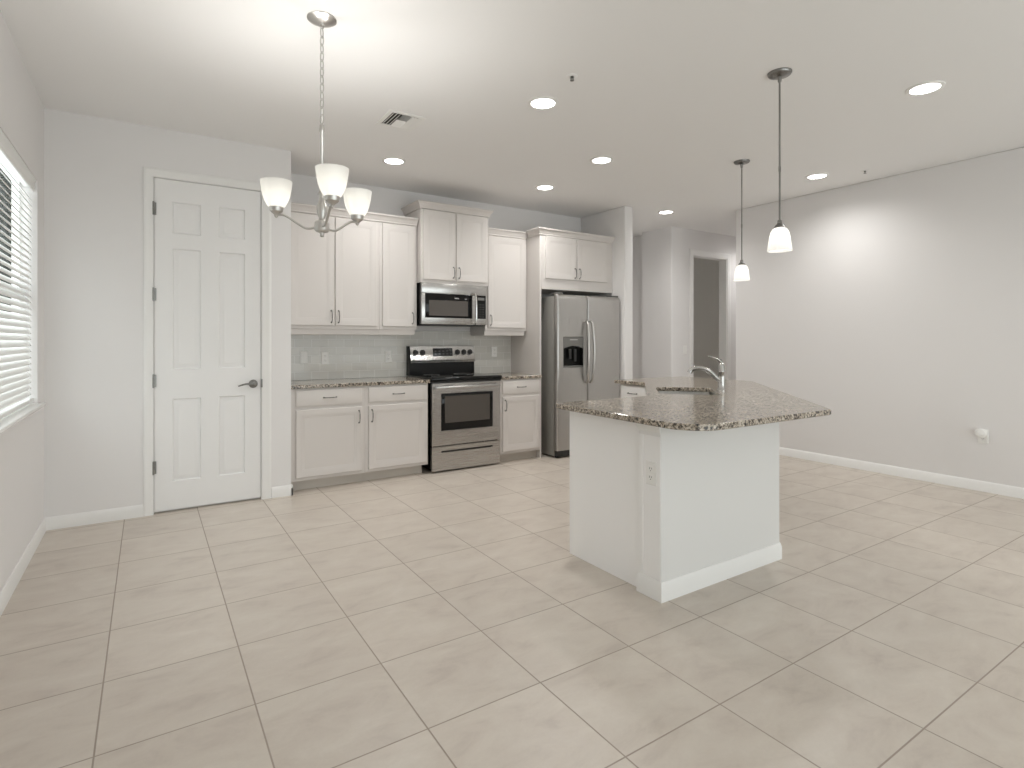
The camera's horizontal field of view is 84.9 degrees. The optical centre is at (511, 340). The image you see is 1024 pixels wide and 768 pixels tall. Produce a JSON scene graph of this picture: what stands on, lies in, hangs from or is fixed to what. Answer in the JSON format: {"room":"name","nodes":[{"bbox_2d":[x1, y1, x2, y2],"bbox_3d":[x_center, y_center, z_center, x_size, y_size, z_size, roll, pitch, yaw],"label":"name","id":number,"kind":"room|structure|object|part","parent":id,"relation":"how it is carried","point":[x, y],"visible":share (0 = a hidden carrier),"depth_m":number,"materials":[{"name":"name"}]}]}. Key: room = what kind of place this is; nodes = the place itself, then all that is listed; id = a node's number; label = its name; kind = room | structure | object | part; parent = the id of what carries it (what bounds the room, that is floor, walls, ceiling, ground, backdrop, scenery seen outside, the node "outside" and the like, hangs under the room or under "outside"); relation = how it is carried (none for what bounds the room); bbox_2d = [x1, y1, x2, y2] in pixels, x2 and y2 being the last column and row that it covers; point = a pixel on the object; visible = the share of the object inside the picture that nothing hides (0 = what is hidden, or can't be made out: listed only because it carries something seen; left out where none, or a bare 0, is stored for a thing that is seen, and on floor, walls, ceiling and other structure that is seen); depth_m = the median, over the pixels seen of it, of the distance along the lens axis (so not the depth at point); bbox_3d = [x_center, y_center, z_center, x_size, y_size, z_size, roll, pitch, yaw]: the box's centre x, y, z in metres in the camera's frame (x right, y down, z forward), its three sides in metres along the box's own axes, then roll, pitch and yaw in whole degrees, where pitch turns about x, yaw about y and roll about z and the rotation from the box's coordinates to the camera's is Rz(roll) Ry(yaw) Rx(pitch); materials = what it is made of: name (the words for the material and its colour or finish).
{"room":"kitchen","nodes":[
{"label":"kitchen","id":0,"kind":"room"},
{"bbox_2d":[0,10,43,591],"bbox_3d":[-1.309,-0.140,0.848,0.120,2.800,8.050,0,0,-33],"label":"wall","id":1,"kind":"structure","parent":0,"point":[21,107],"depth_m":3.17,"materials":[{"name":"white paint"}]},
{"bbox_2d":[0,157,45,433],"bbox_3d":[-2.437,-0.291,2.614,0.153,1.410,2.140,0,0,-33],"label":"window","id":2,"kind":"structure","parent":1,"relation":"in","point":[12,419],"depth_m":3.37,"materials":[{"name":"white paint"}]},
{"bbox_3d":[-2.479,-0.292,2.584,0.039,0.045,1.979,0,0,-33],"label":"rail","id":3,"kind":"part","parent":2,"relation":"part of","materials":[{"name":"white paint"}]},
{"bbox_2d":[0,129,35,418],"bbox_3d":[-2.428,-0.307,2.617,0.058,1.374,2.021,0,0,-33],"label":"window blind","id":4,"kind":"object","parent":2,"relation":"attached to","point":[14,350],"visible":1,"depth_m":3.04,"materials":[{"name":"white plastic"}]},
{"bbox_3d":[-2.431,-0.968,2.615,0.050,0.044,2.011,0,0,-33],"label":"head rail","id":5,"kind":"part","parent":4,"relation":"part of","materials":[{"name":"white plastic"}]},
{"bbox_3d":[-2.427,0.368,2.617,0.032,0.024,2.011,0,0,-33],"label":"rail","id":6,"kind":"part","parent":4,"relation":"part of","materials":[{"name":"white plastic"}]},
{"bbox_3d":[-2.880,-0.288,3.307,0.049,1.316,0.002,0,0,-33],"label":"ladder cord","id":7,"kind":"part","parent":4,"relation":"part of","materials":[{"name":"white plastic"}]},
{"bbox_3d":[-2.421,0.403,2.624,0.117,0.022,2.140,0,0,-33],"label":"sill","id":8,"kind":"part","parent":2,"relation":"part of","materials":[{"name":"white stone"}]},
{"bbox_2d":[0,518,45,616],"bbox_3d":[-1.076,1.218,0.612,0.013,0.085,7.400,0,0,-33],"label":"baseboard","id":9,"kind":"structure","parent":1,"relation":"attached to","point":[12,582],"depth_m":2.98,"materials":[{"name":"white paint"}]},
{"bbox_2d":[44,108,290,517],"bbox_3d":[-2.625,-0.140,4.404,1.553,2.800,0.645,0,0,-33],"label":"wall","id":10,"kind":"structure","parent":0,"point":[93,166],"depth_m":3.89,"materials":[{"name":"white paint"}]},
{"bbox_2d":[45,505,142,530],"bbox_3d":[-2.866,1.218,3.854,0.550,0.085,0.013,0,0,-33],"label":"baseboard","id":11,"kind":"structure","parent":10,"relation":"attached to","point":[107,515],"depth_m":3.84,"materials":[{"name":"white paint"}]},
{"bbox_2d":[143,166,270,516],"bbox_3d":[-2.298,0.007,4.265,0.854,2.505,0.164,0,0,-33],"label":"door","id":12,"kind":"structure","parent":10,"relation":"in","point":[207,238],"depth_m":4.23,"materials":[{"name":"white paint"}]},
{"bbox_3d":[-2.056,0.342,4.364,0.147,0.066,0.066,0,0,-33],"label":"lever handle","id":13,"kind":"part","parent":12,"relation":"part of","materials":[{"name":"silver metal"}]},
{"bbox_2d":[272,485,292,497],"bbox_3d":[-1.867,1.218,4.540,0.162,0.085,0.073,0,0,-33],"label":"baseboard","id":14,"kind":"structure","parent":10,"relation":"attached to","point":[287,490],"depth_m":4.51,"materials":[{"name":"white paint"}]},
{"bbox_2d":[291,174,580,380],"bbox_3d":[-1.271,-0.140,5.740,5.280,2.800,0.120,0,0,-33],"label":"wall","id":15,"kind":"structure","parent":0,"point":[305,189],"depth_m":5.95,"materials":[{"name":"white paint"}]},
{"bbox_2d":[300,351,307,363],"bbox_3d":[-1.938,0.160,5.219,0.072,0.117,0.008,0,0,-33],"label":"wall switch","id":16,"kind":"object","parent":15,"relation":"attached to","point":[303,354],"visible":1,"depth_m":5.22,"materials":[{"name":"white plastic"}]},
{"bbox_2d":[321,352,328,363],"bbox_3d":[-1.776,0.170,5.324,0.072,0.117,0.009,0,0,-33],"label":"wall outlet","id":17,"kind":"object","parent":15,"relation":"attached to","point":[324,355],"visible":1,"depth_m":5.32,"materials":[{"name":"white plastic"}]},
{"bbox_2d":[291,202,380,334],"bbox_3d":[-1.686,-0.621,5.173,0.855,1.138,0.377,0,0,-33],"label":"upper cabinet","id":18,"kind":"object","parent":15,"relation":"attached to","point":[335,275],"visible":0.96,"depth_m":5.05,"materials":[{"name":"grey paint"}]},
{"bbox_3d":[-1.763,-0.621,4.950,0.380,0.978,0.019,0,0,-33],"label":"door","id":19,"kind":"part","parent":18,"relation":"part of","materials":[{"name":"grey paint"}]},
{"bbox_3d":[-1.704,-0.077,5.200,0.855,0.050,0.312,0,0,-33],"label":"light rail","id":20,"kind":"part","parent":18,"relation":"part of","materials":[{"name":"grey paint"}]},
{"bbox_3d":[-1.689,-1.154,5.176,0.855,0.072,0.369,0,0,-33],"label":"crown moulding","id":21,"kind":"part","parent":18,"relation":"part of","materials":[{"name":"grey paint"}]},
{"bbox_3d":[-1.434,-0.621,5.164,0.388,0.978,0.019,0,0,-33],"label":"door","id":22,"kind":"part","parent":18,"relation":"part of","materials":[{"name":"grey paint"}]},
{"bbox_2d":[385,351,391,362],"bbox_3d":[-1.250,0.166,5.666,0.072,0.117,0.009,0,0,-33],"label":"wall outlet","id":23,"kind":"object","parent":15,"relation":"attached to","point":[388,354],"visible":1,"depth_m":5.66,"materials":[{"name":"white plastic"}]},
{"bbox_2d":[379,214,418,334],"bbox_3d":[-1.168,-0.621,5.510,0.379,1.138,0.377,0,0,-33],"label":"upper cabinet","id":24,"kind":"object","parent":15,"relation":"attached to","point":[397,234],"visible":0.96,"depth_m":5.38,"materials":[{"name":"grey paint"}]},
{"bbox_3d":[-1.194,-0.077,5.532,0.361,0.050,0.312,0,0,-33],"label":"light rail","id":25,"kind":"part","parent":24,"relation":"part of","materials":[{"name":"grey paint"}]},
{"bbox_3d":[-1.171,-1.154,5.513,0.379,0.072,0.369,0,0,-33],"label":"crown moulding","id":26,"kind":"part","parent":24,"relation":"part of","materials":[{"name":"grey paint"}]},
{"bbox_2d":[291,331,510,379],"bbox_3d":[-1.080,0.135,5.788,2.544,0.472,0.009,0,0,-33],"label":"backsplash","id":27,"kind":"structure","parent":15,"relation":"attached to","point":[350,356],"depth_m":5.59,"materials":[{"name":"tile"}]},
{"bbox_2d":[401,199,493,285],"bbox_3d":[-0.662,-0.961,5.798,0.852,0.789,0.447,0,0,-33],"label":"upper cabinet","id":28,"kind":"object","parent":15,"relation":"attached to","point":[452,240],"visible":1,"depth_m":5.61,"materials":[{"name":"grey paint"}]},
{"bbox_3d":[-0.716,-0.938,5.547,0.350,0.683,0.019,0,0,-33],"label":"door","id":29,"kind":"part","parent":28,"relation":"part of","materials":[{"name":"grey paint"}]},
{"bbox_3d":[-0.664,-1.319,5.801,0.852,0.072,0.439,0,0,-33],"label":"crown moulding","id":30,"kind":"part","parent":28,"relation":"part of","materials":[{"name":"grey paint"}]},
{"bbox_2d":[417,282,486,326],"bbox_3d":[-0.663,-0.355,5.777,0.734,0.419,0.460,0,0,-33],"label":"microwave","id":31,"kind":"object","parent":28,"relation":"attached to","point":[438,304],"visible":1,"depth_m":5.61,"materials":[{"name":"silver metal"}]},
{"bbox_3d":[-0.635,-0.309,5.606,0.594,0.302,0.031,0,0,-33],"label":"door","id":32,"kind":"part","parent":31,"relation":"part of","materials":[{"name":"silver metal"}]},
{"bbox_3d":[-0.625,-0.341,5.593,0.524,0.237,0.005,0,0,-33],"label":"door glass","id":33,"kind":"part","parent":31,"relation":"part of","materials":[{"name":"black glass"}]},
{"bbox_3d":[-0.577,-0.513,5.645,0.734,0.102,0.032,0,0,-33],"label":"panel","id":34,"kind":"part","parent":31,"relation":"part of","materials":[{"name":"silver metal"}]},
{"bbox_3d":[-0.373,-0.323,5.725,0.027,0.332,0.057,0,0,-33],"label":"handle","id":35,"kind":"part","parent":31,"relation":"part of","materials":[{"name":"silver metal"}]},
{"bbox_3d":[-0.327,-0.309,5.807,0.138,0.302,0.031,0,0,-33],"label":"control panel","id":36,"kind":"part","parent":31,"relation":"part of","materials":[{"name":"silver metal"}]},
{"bbox_3d":[-0.415,-0.938,5.744,0.354,0.683,0.019,0,0,-33],"label":"door","id":37,"kind":"part","parent":28,"relation":"part of","materials":[{"name":"grey paint"}]},
{"bbox_2d":[491,347,496,356],"bbox_3d":[-0.200,0.130,6.349,0.072,0.117,0.009,0,0,-33],"label":"wall outlet","id":38,"kind":"object","parent":15,"relation":"attached to","point":[493,349],"visible":1,"depth_m":6.34,"materials":[{"name":"white plastic"}]},
{"bbox_2d":[470,227,527,335],"bbox_3d":[-0.136,-0.621,6.181,0.530,1.138,0.377,0,0,-33],"label":"upper cabinet","id":39,"kind":"object","parent":15,"relation":"attached to","point":[506,288],"visible":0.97,"depth_m":6.06,"materials":[{"name":"grey paint"}]},
{"bbox_3d":[-0.162,-0.077,6.204,0.512,0.050,0.312,0,0,-33],"label":"light rail","id":40,"kind":"part","parent":39,"relation":"part of","materials":[{"name":"grey paint"}]},
{"bbox_3d":[-0.055,-0.621,6.061,0.480,0.978,0.019,0,0,-33],"label":"door","id":41,"kind":"part","parent":39,"relation":"part of","materials":[{"name":"grey paint"}]},
{"bbox_3d":[-0.138,-1.154,6.185,0.530,0.072,0.369,0,0,-33],"label":"crown moulding","id":42,"kind":"part","parent":39,"relation":"part of","materials":[{"name":"grey paint"}]},
{"bbox_2d":[0,453,1023,767],"bbox_3d":[2.058,1.320,4.561,9.975,0.120,11.000,0,0,-33],"label":"floor","id":43,"kind":"structure","parent":0,"point":[446,618],"depth_m":2.41,"materials":[{"name":"tile"}]},
{"bbox_2d":[291,386,364,490],"bbox_3d":[-1.710,0.831,5.002,0.629,0.858,0.637,0,0,-33],"label":"base cabinet","id":44,"kind":"object","parent":43,"relation":"on","point":[328,424],"visible":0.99,"depth_m":4.77,"materials":[{"name":"grey paint"}]},
{"bbox_3d":[-1.553,0.485,4.776,0.554,0.138,0.019,0,0,-33],"label":"drawer","id":45,"kind":"part","parent":44,"relation":"part of","materials":[{"name":"grey paint"}]},
{"bbox_3d":[-1.553,0.862,4.776,0.554,0.563,0.019,0,0,-33],"label":"door","id":46,"kind":"part","parent":44,"relation":"part of","materials":[{"name":"grey paint"}]},
{"bbox_2d":[291,376,429,388],"bbox_3d":[-1.458,0.386,5.181,1.248,0.030,0.612,0,0,-33],"label":"countertop","id":47,"kind":"structure","parent":44,"relation":"on","point":[348,382],"depth_m":5.04,"materials":[{"name":"stone"}]},
{"bbox_2d":[362,383,427,480],"bbox_3d":[-1.192,0.831,5.339,0.605,0.858,0.637,0,0,-33],"label":"base cabinet","id":48,"kind":"object","parent":43,"relation":"on","point":[396,416],"visible":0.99,"depth_m":5.10,"materials":[{"name":"grey paint"}]},
{"bbox_3d":[-1.038,0.485,5.112,0.556,0.138,0.019,0,0,-33],"label":"drawer","id":49,"kind":"part","parent":48,"relation":"part of","materials":[{"name":"grey paint"}]},
{"bbox_3d":[-1.038,0.862,5.112,0.556,0.563,0.019,0,0,-33],"label":"door","id":50,"kind":"part","parent":48,"relation":"part of","materials":[{"name":"grey paint"}]},
{"bbox_2d":[406,346,501,471],"bbox_3d":[-0.588,0.659,5.707,0.778,1.201,0.660,0,0,-33],"label":"range","id":51,"kind":"object","parent":43,"relation":"on","point":[464,404],"visible":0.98,"depth_m":5.51,"materials":[{"name":"silver metal"}]},
{"bbox_3d":[-0.728,0.144,5.917,0.742,0.171,0.056,0,0,-33],"label":"control panel","id":52,"kind":"part","parent":51,"relation":"part of","materials":[{"name":"silver metal"}]},
{"bbox_2d":[409,372,501,383],"bbox_3d":[-0.579,0.380,5.691,0.778,0.057,0.572,0,0,-33],"label":"cooktop","id":53,"kind":"object","parent":51,"relation":"in","point":[434,377],"depth_m":5.56,"materials":[{"name":"black glass"}]},
{"bbox_3d":[-0.450,1.127,5.494,0.750,0.229,0.038,0,0,-33],"label":"storage drawer","id":54,"kind":"part","parent":51,"relation":"part of","materials":[{"name":"silver metal"}]},
{"bbox_3d":[-0.450,0.707,5.494,0.750,0.593,0.040,0,0,-33],"label":"oven door","id":55,"kind":"part","parent":51,"relation":"part of","materials":[{"name":"silver metal"}]},
{"bbox_3d":[-0.424,0.449,5.453,0.702,0.028,0.056,0,0,-33],"label":"handle","id":56,"kind":"part","parent":51,"relation":"part of","materials":[{"name":"silver metal"}]},
{"bbox_2d":[497,378,539,461],"bbox_3d":[-0.054,0.831,6.080,0.505,0.858,0.637,0,0,-33],"label":"base cabinet","id":57,"kind":"object","parent":43,"relation":"on","point":[519,398],"visible":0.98,"depth_m":5.85,"materials":[{"name":"grey paint"}]},
{"bbox_2d":[485,372,541,379],"bbox_3d":[-0.063,0.386,6.089,0.511,0.030,0.612,0,0,-33],"label":"countertop","id":58,"kind":"structure","parent":57,"relation":"on","point":[509,375],"depth_m":5.90,"materials":[{"name":"stone"}]},
{"bbox_3d":[0.096,0.485,5.849,0.460,0.138,0.019,0,0,-33],"label":"drawer","id":59,"kind":"part","parent":57,"relation":"part of","materials":[{"name":"grey paint"}]},
{"bbox_3d":[0.096,0.862,5.849,0.460,0.563,0.019,0,0,-33],"label":"door","id":60,"kind":"part","parent":57,"relation":"part of","materials":[{"name":"grey paint"}]},
{"bbox_2d":[511,227,614,457],"bbox_3d":[0.577,0.028,6.496,1.095,2.465,0.627,0,0,-33],"label":"tall cabinet","id":61,"kind":"object","parent":43,"relation":"on","point":[566,262],"visible":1,"depth_m":6.20,"materials":[{"name":"grey paint"}]},
{"bbox_3d":[0.150,0.058,6.250,0.021,2.405,0.574,0,0,-33],"label":"panel","id":62,"kind":"part","parent":61,"relation":"part of","materials":[{"name":"grey paint"}]},
{"bbox_3d":[0.540,-0.899,6.150,0.430,0.462,0.019,0,0,-33],"label":"door","id":63,"kind":"part","parent":61,"relation":"part of","materials":[{"name":"grey paint"}]},
{"bbox_3d":[0.679,-1.169,6.340,1.095,0.072,0.237,0,0,-33],"label":"crown moulding","id":64,"kind":"part","parent":61,"relation":"part of","materials":[{"name":"grey paint"}]},
{"bbox_3d":[0.917,-0.899,6.396,0.454,0.462,0.019,0,0,-33],"label":"door","id":65,"kind":"part","parent":61,"relation":"part of","materials":[{"name":"grey paint"}]},
{"bbox_2d":[541,292,619,456],"bbox_3d":[0.692,0.374,6.450,0.911,1.772,0.793,0,0,-33],"label":"refrigerator","id":66,"kind":"object","parent":43,"relation":"on","point":[580,335],"visible":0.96,"depth_m":6.11,"materials":[{"name":"grey metal"}]},
{"bbox_3d":[0.640,0.343,6.076,0.417,1.670,0.058,0,0,-33],"label":"freezer door","id":67,"kind":"part","parent":66,"relation":"part of","materials":[{"name":"silver metal"}]},
{"bbox_3d":[0.830,0.126,6.117,0.035,0.696,0.087,0,0,-16],"label":"handle","id":68,"kind":"part","parent":66,"relation":"part of","materials":[{"name":"silver metal"}]},
{"bbox_3d":[0.881,0.126,6.150,0.087,0.696,0.035,0,0,40],"label":"handle","id":69,"kind":"part","parent":66,"relation":"part of","materials":[{"name":"silver metal"}]},
{"bbox_3d":[1.024,0.343,6.326,0.488,1.670,0.058,0,0,-33],"label":"door","id":70,"kind":"part","parent":66,"relation":"part of","materials":[{"name":"silver metal"}]},
{"bbox_2d":[570,411,639,585],"bbox_3d":[0.749,0.831,3.261,0.625,0.858,0.607,0,0,-33],"label":"panel","id":71,"kind":"object","parent":43,"relation":"on","point":[604,452],"visible":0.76,"depth_m":3.05,"materials":[{"name":"grey paint"}]},
{"bbox_2d":[621,384,645,397],"bbox_3d":[1.277,0.831,5.221,0.502,0.858,0.340,0,0,-33],"label":"base cabinet","id":72,"kind":"object","parent":43,"relation":"on","point":[627,390],"visible":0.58,"depth_m":5.10,"materials":[{"name":"grey paint"}]},
{"bbox_2d":[636,422,781,602],"bbox_3d":[1.384,0.831,4.070,0.791,0.858,3.037,0,0,16],"label":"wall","id":73,"kind":"structure","parent":43,"relation":"on","point":[711,516],"depth_m":2.88,"materials":[{"name":"white paint"}]},
{"bbox_3d":[0.677,0.435,2.765,0.036,0.066,0.155,0,0,-33],"label":"cap moulding","id":74,"kind":"part","parent":73,"relation":"part of","materials":[{"name":"white paint"}]},
{"bbox_3d":[0.680,0.818,2.756,0.004,0.700,0.134,0,0,-33],"label":"trim","id":75,"kind":"part","parent":73,"relation":"part of","materials":[{"name":"white paint"}]},
{"bbox_2d":[646,460,656,486],"bbox_3d":[0.682,0.652,2.748,0.009,0.117,0.072,0,0,-33],"label":"wall outlet","id":76,"kind":"object","parent":73,"relation":"attached to","point":[651,467],"visible":1,"depth_m":2.74,"materials":[{"name":"white plastic"}]},
{"bbox_3d":[1.385,1.214,4.070,0.785,0.092,3.037,0,0,16],"label":"baseboard","id":77,"kind":"part","parent":73,"relation":"part of","materials":[{"name":"white paint"}]},
{"bbox_3d":[1.379,0.831,4.196,1.449,0.858,1.488,0,0,-33],"label":"cabinet","id":78,"kind":"object","parent":43,"relation":"on","visible":0},
{"bbox_2d":[556,376,830,430],"bbox_3d":[1.325,0.386,4.100,1.469,0.030,3.412,0,0,20],"label":"countertop","id":79,"kind":"structure","parent":78,"relation":"on","point":[743,403],"depth_m":3.14,"materials":[{"name":"stone"}]},
{"bbox_2d":[658,391,714,394],"bbox_3d":[1.282,0.478,4.124,0.450,0.151,0.630,0,0,12],"label":"sink","id":80,"kind":"object","parent":79,"relation":"in","point":[660,392],"visible":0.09,"depth_m":4.41,"materials":[{"name":"silver metal"}]},
{"bbox_2d":[687,355,725,390],"bbox_3d":[1.432,0.241,4.120,0.271,0.260,0.063,0,0,9],"label":"faucet","id":81,"kind":"object","parent":79,"relation":"on","point":[720,378],"visible":1,"depth_m":4.10,"materials":[{"name":"silver metal"}]},
{"bbox_3d":[1.428,0.253,4.126,0.241,0.129,0.040,0,0,12],"label":"spout","id":82,"kind":"part","parent":81,"relation":"part of","materials":[{"name":"silver metal"}]},
{"bbox_3d":[1.500,0.166,4.115,0.112,0.110,0.031,0,0,18],"label":"lever","id":83,"kind":"part","parent":81,"relation":"part of","materials":[{"name":"silver metal"}]},
{"bbox_2d":[0,0,1023,236],"bbox_3d":[2.058,-1.600,4.561,9.975,0.120,11.000,0,0,-33],"label":"ceiling","id":84,"kind":"structure","parent":0,"point":[676,92],"depth_m":3.37,"materials":[{"name":"white paint"}]},
{"bbox_2d":[260,11,371,236],"bbox_3d":[-0.877,-1.018,2.649,0.528,1.045,0.494,0,0,-33],"label":"chandelier","id":85,"kind":"object","parent":84,"relation":"hanging from","point":[332,179],"visible":1,"depth_m":2.66,"materials":[{"name":"white glass"}]},
{"bbox_3d":[-1.133,-0.699,2.691,0.145,0.131,0.145,0,0,-33],"label":"lamp shade","id":86,"kind":"part","parent":85,"relation":"part of","materials":[{"name":"white glass"}]},
{"bbox_3d":[-1.039,-0.570,2.688,0.188,0.078,0.012,0,0,2],"label":"arm","id":87,"kind":"part","parent":85,"relation":"part of","materials":[{"name":"silver metal"}]},
{"bbox_3d":[-0.911,-1.273,2.683,0.021,0.479,0.019,0,0,-22],"label":"chain","id":88,"kind":"part","parent":85,"relation":"part of","materials":[{"name":"silver metal"}]},
{"bbox_3d":[-0.847,-0.570,2.572,0.012,0.078,0.188,0,0,-30],"label":"arm","id":89,"kind":"part","parent":85,"relation":"part of","materials":[{"name":"silver metal"}]},
{"bbox_3d":[-0.800,-0.699,2.491,0.145,0.131,0.145,0,0,-33],"label":"lamp shade","id":90,"kind":"part","parent":85,"relation":"part of","materials":[{"name":"white glass"}]},
{"bbox_3d":[-0.843,-0.570,2.792,0.012,0.078,0.188,0,0,32],"label":"arm","id":91,"kind":"part","parent":85,"relation":"part of","materials":[{"name":"silver metal"}]},
{"bbox_3d":[-0.793,-0.699,2.872,0.145,0.131,0.145,0,0,-33],"label":"lamp shade","id":92,"kind":"part","parent":85,"relation":"part of","materials":[{"name":"white glass"}]},
{"bbox_2d":[382,157,405,164],"bbox_3d":[-1.012,-1.536,4.804,0.200,0.008,0.200,0,0,-33],"label":"recessed light","id":93,"kind":"object","parent":84,"relation":"in","point":[388,160],"visible":1,"depth_m":4.79,"materials":[{"name":"white"}]},
{"bbox_2d":[375,109,426,131],"bbox_3d":[-0.777,-1.533,3.921,0.270,0.014,0.290,0,0,-33],"label":"ceiling vent","id":94,"kind":"object","parent":84,"relation":"in","point":[392,118],"visible":1,"depth_m":3.91,"materials":[{"name":"white plastic"}]},
{"bbox_2d":[528,96,557,109],"bbox_3d":[0.201,-1.536,3.631,0.200,0.008,0.200,0,0,-33],"label":"recessed light","id":95,"kind":"object","parent":84,"relation":"in","point":[540,102],"visible":1,"depth_m":3.62,"materials":[{"name":"white plastic"}]},
{"bbox_2d":[535,185,554,190],"bbox_3d":[0.332,-1.536,5.636,0.200,0.008,0.200,0,0,-33],"label":"recessed light","id":96,"kind":"object","parent":84,"relation":"in","point":[539,187],"visible":1,"depth_m":5.63,"materials":[{"name":"white"}]},
{"bbox_2d":[567,73,577,81],"bbox_3d":[0.350,-1.526,3.263,0.064,0.028,0.064,0,0,-33],"label":"sprinkler","id":97,"kind":"object","parent":84,"relation":"attached to","point":[572,76],"visible":1,"depth_m":3.26,"materials":[{"name":"white paint"}]},
{"bbox_2d":[590,156,612,163],"bbox_3d":[0.764,-1.536,4.783,0.200,0.008,0.200,0,0,-33],"label":"recessed light","id":98,"kind":"object","parent":84,"relation":"in","point":[600,159],"visible":1,"depth_m":4.77,"materials":[{"name":"white"}]},
{"bbox_2d":[657,210,674,213],"bbox_3d":[1.848,-1.536,6.722,0.200,0.008,0.200,0,0,-33],"label":"recessed light","id":99,"kind":"object","parent":84,"relation":"in","point":[662,211],"visible":1,"depth_m":6.71,"materials":[{"name":"white"}]},
{"bbox_2d":[734,159,749,280],"bbox_3d":[1.978,-1.027,4.821,0.133,1.026,0.133,0,0,-33],"label":"pendant light","id":100,"kind":"object","parent":84,"relation":"hanging from","point":[741,271],"visible":1,"depth_m":4.79,"materials":[{"name":"white glass"}]},
{"bbox_3d":[1.978,-1.085,4.821,0.014,0.810,0.014,0,0,-33],"label":"rod","id":101,"kind":"part","parent":100,"relation":"part of","materials":[{"name":"silver metal"}]},
{"bbox_3d":[1.978,-0.580,4.821,0.133,0.132,0.133,0,0,-33],"label":"lamp shade","id":102,"kind":"part","parent":100,"relation":"part of","materials":[{"name":"white glass"}]},
{"bbox_2d":[767,67,791,252],"bbox_3d":[1.541,-1.027,3.224,0.133,1.026,0.133,0,0,-33],"label":"pendant light","id":103,"kind":"object","parent":84,"relation":"hanging from","point":[779,238],"visible":1,"depth_m":3.21,"materials":[{"name":"white glass"}]},
{"bbox_3d":[1.541,-1.085,3.224,0.014,0.810,0.014,0,0,-33],"label":"rod","id":104,"kind":"part","parent":103,"relation":"part of","materials":[{"name":"silver metal"}]},
{"bbox_3d":[1.541,-0.580,3.224,0.133,0.132,0.133,0,0,-33],"label":"lamp shade","id":105,"kind":"part","parent":103,"relation":"part of","materials":[{"name":"white glass"}]},
{"bbox_2d":[805,173,828,179],"bbox_3d":[2.859,-1.536,5.249,0.200,0.008,0.200,0,0,-33],"label":"recessed light","id":106,"kind":"object","parent":84,"relation":"in","point":[815,176],"visible":1,"depth_m":5.25,"materials":[{"name":"white"}]},
{"bbox_2d":[905,80,945,95],"bbox_3d":[2.521,-1.536,3.418,0.200,0.008,0.200,0,0,-33],"label":"recessed light","id":107,"kind":"object","parent":84,"relation":"in","point":[928,87],"visible":1,"depth_m":3.41,"materials":[{"name":"white"}]},
{"bbox_2d":[581,206,632,397],"bbox_3d":[1.132,-0.140,6.768,0.130,2.800,0.780,0,0,-33],"label":"wall","id":108,"kind":"structure","parent":0,"point":[617,223],"depth_m":6.46,"materials":[{"name":"white paint"}]},
{"bbox_2d":[633,226,735,379],"bbox_3d":[2.992,-0.140,8.723,2.670,2.800,1.040,0,0,-33],"label":"wall","id":109,"kind":"structure","parent":0,"point":[660,256],"depth_m":7.80,"materials":[{"name":"white paint"}]},
{"bbox_2d":[689,249,730,379],"bbox_3d":[2.804,-0.004,8.050,0.900,2.527,0.144,0,0,-33],"label":"door frame","id":110,"kind":"structure","parent":109,"relation":"in","point":[724,259],"depth_m":8.20,"materials":[{"name":"white paint"}]},
{"bbox_2d":[694,258,718,378],"bbox_3d":[2.413,-0.140,9.319,1.790,2.800,2.410,0,0,-33],"label":"wall","id":111,"kind":"structure","parent":0,"point":[706,271],"depth_m":9.44,"materials":[{"name":"white paint"}]},
{"bbox_2d":[736,147,1023,487],"bbox_3d":[5.637,-0.140,4.575,2.760,2.800,6.720,0,0,-33],"label":"wall","id":112,"kind":"structure","parent":0,"point":[895,308],"depth_m":5.18,"materials":[{"name":"white paint"}]},
{"bbox_2d":[779,447,1023,498],"bbox_3d":[4.472,1.218,3.824,0.013,0.085,6.733,0,0,-33],"label":"baseboard","id":113,"kind":"structure","parent":112,"relation":"attached to","point":[1000,489],"depth_m":5.10,"materials":[{"name":"white paint"}]},
{"bbox_2d":[978,429,988,443],"bbox_3d":[3.925,0.800,4.668,0.009,0.117,0.072,0,0,-33],"label":"wall outlet","id":114,"kind":"object","parent":112,"relation":"attached to","point":[985,440],"visible":0.44,"depth_m":4.65,"materials":[{"name":"white plastic"}]},
{"bbox_2d":[974,428,986,437],"bbox_3d":[3.891,0.770,4.646,0.072,0.080,0.080,0,0,-33],"label":"plug","id":115,"kind":"object","parent":114,"relation":"attached to","point":[980,433],"visible":1,"depth_m":4.62,"materials":[{"name":"white plastic"}]},
{"label":"outside","id":116,"kind":"structure","parent":0,"visible":0},
{"bbox_2d":[0,168,10,318],"bbox_3d":[-10.098,-1.652,8.740,5.870,5.987,2.135,0,0,-33],"label":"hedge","id":117,"kind":"object","parent":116,"point":[4,179],"visible":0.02,"depth_m":9.62,"materials":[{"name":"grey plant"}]}
]}

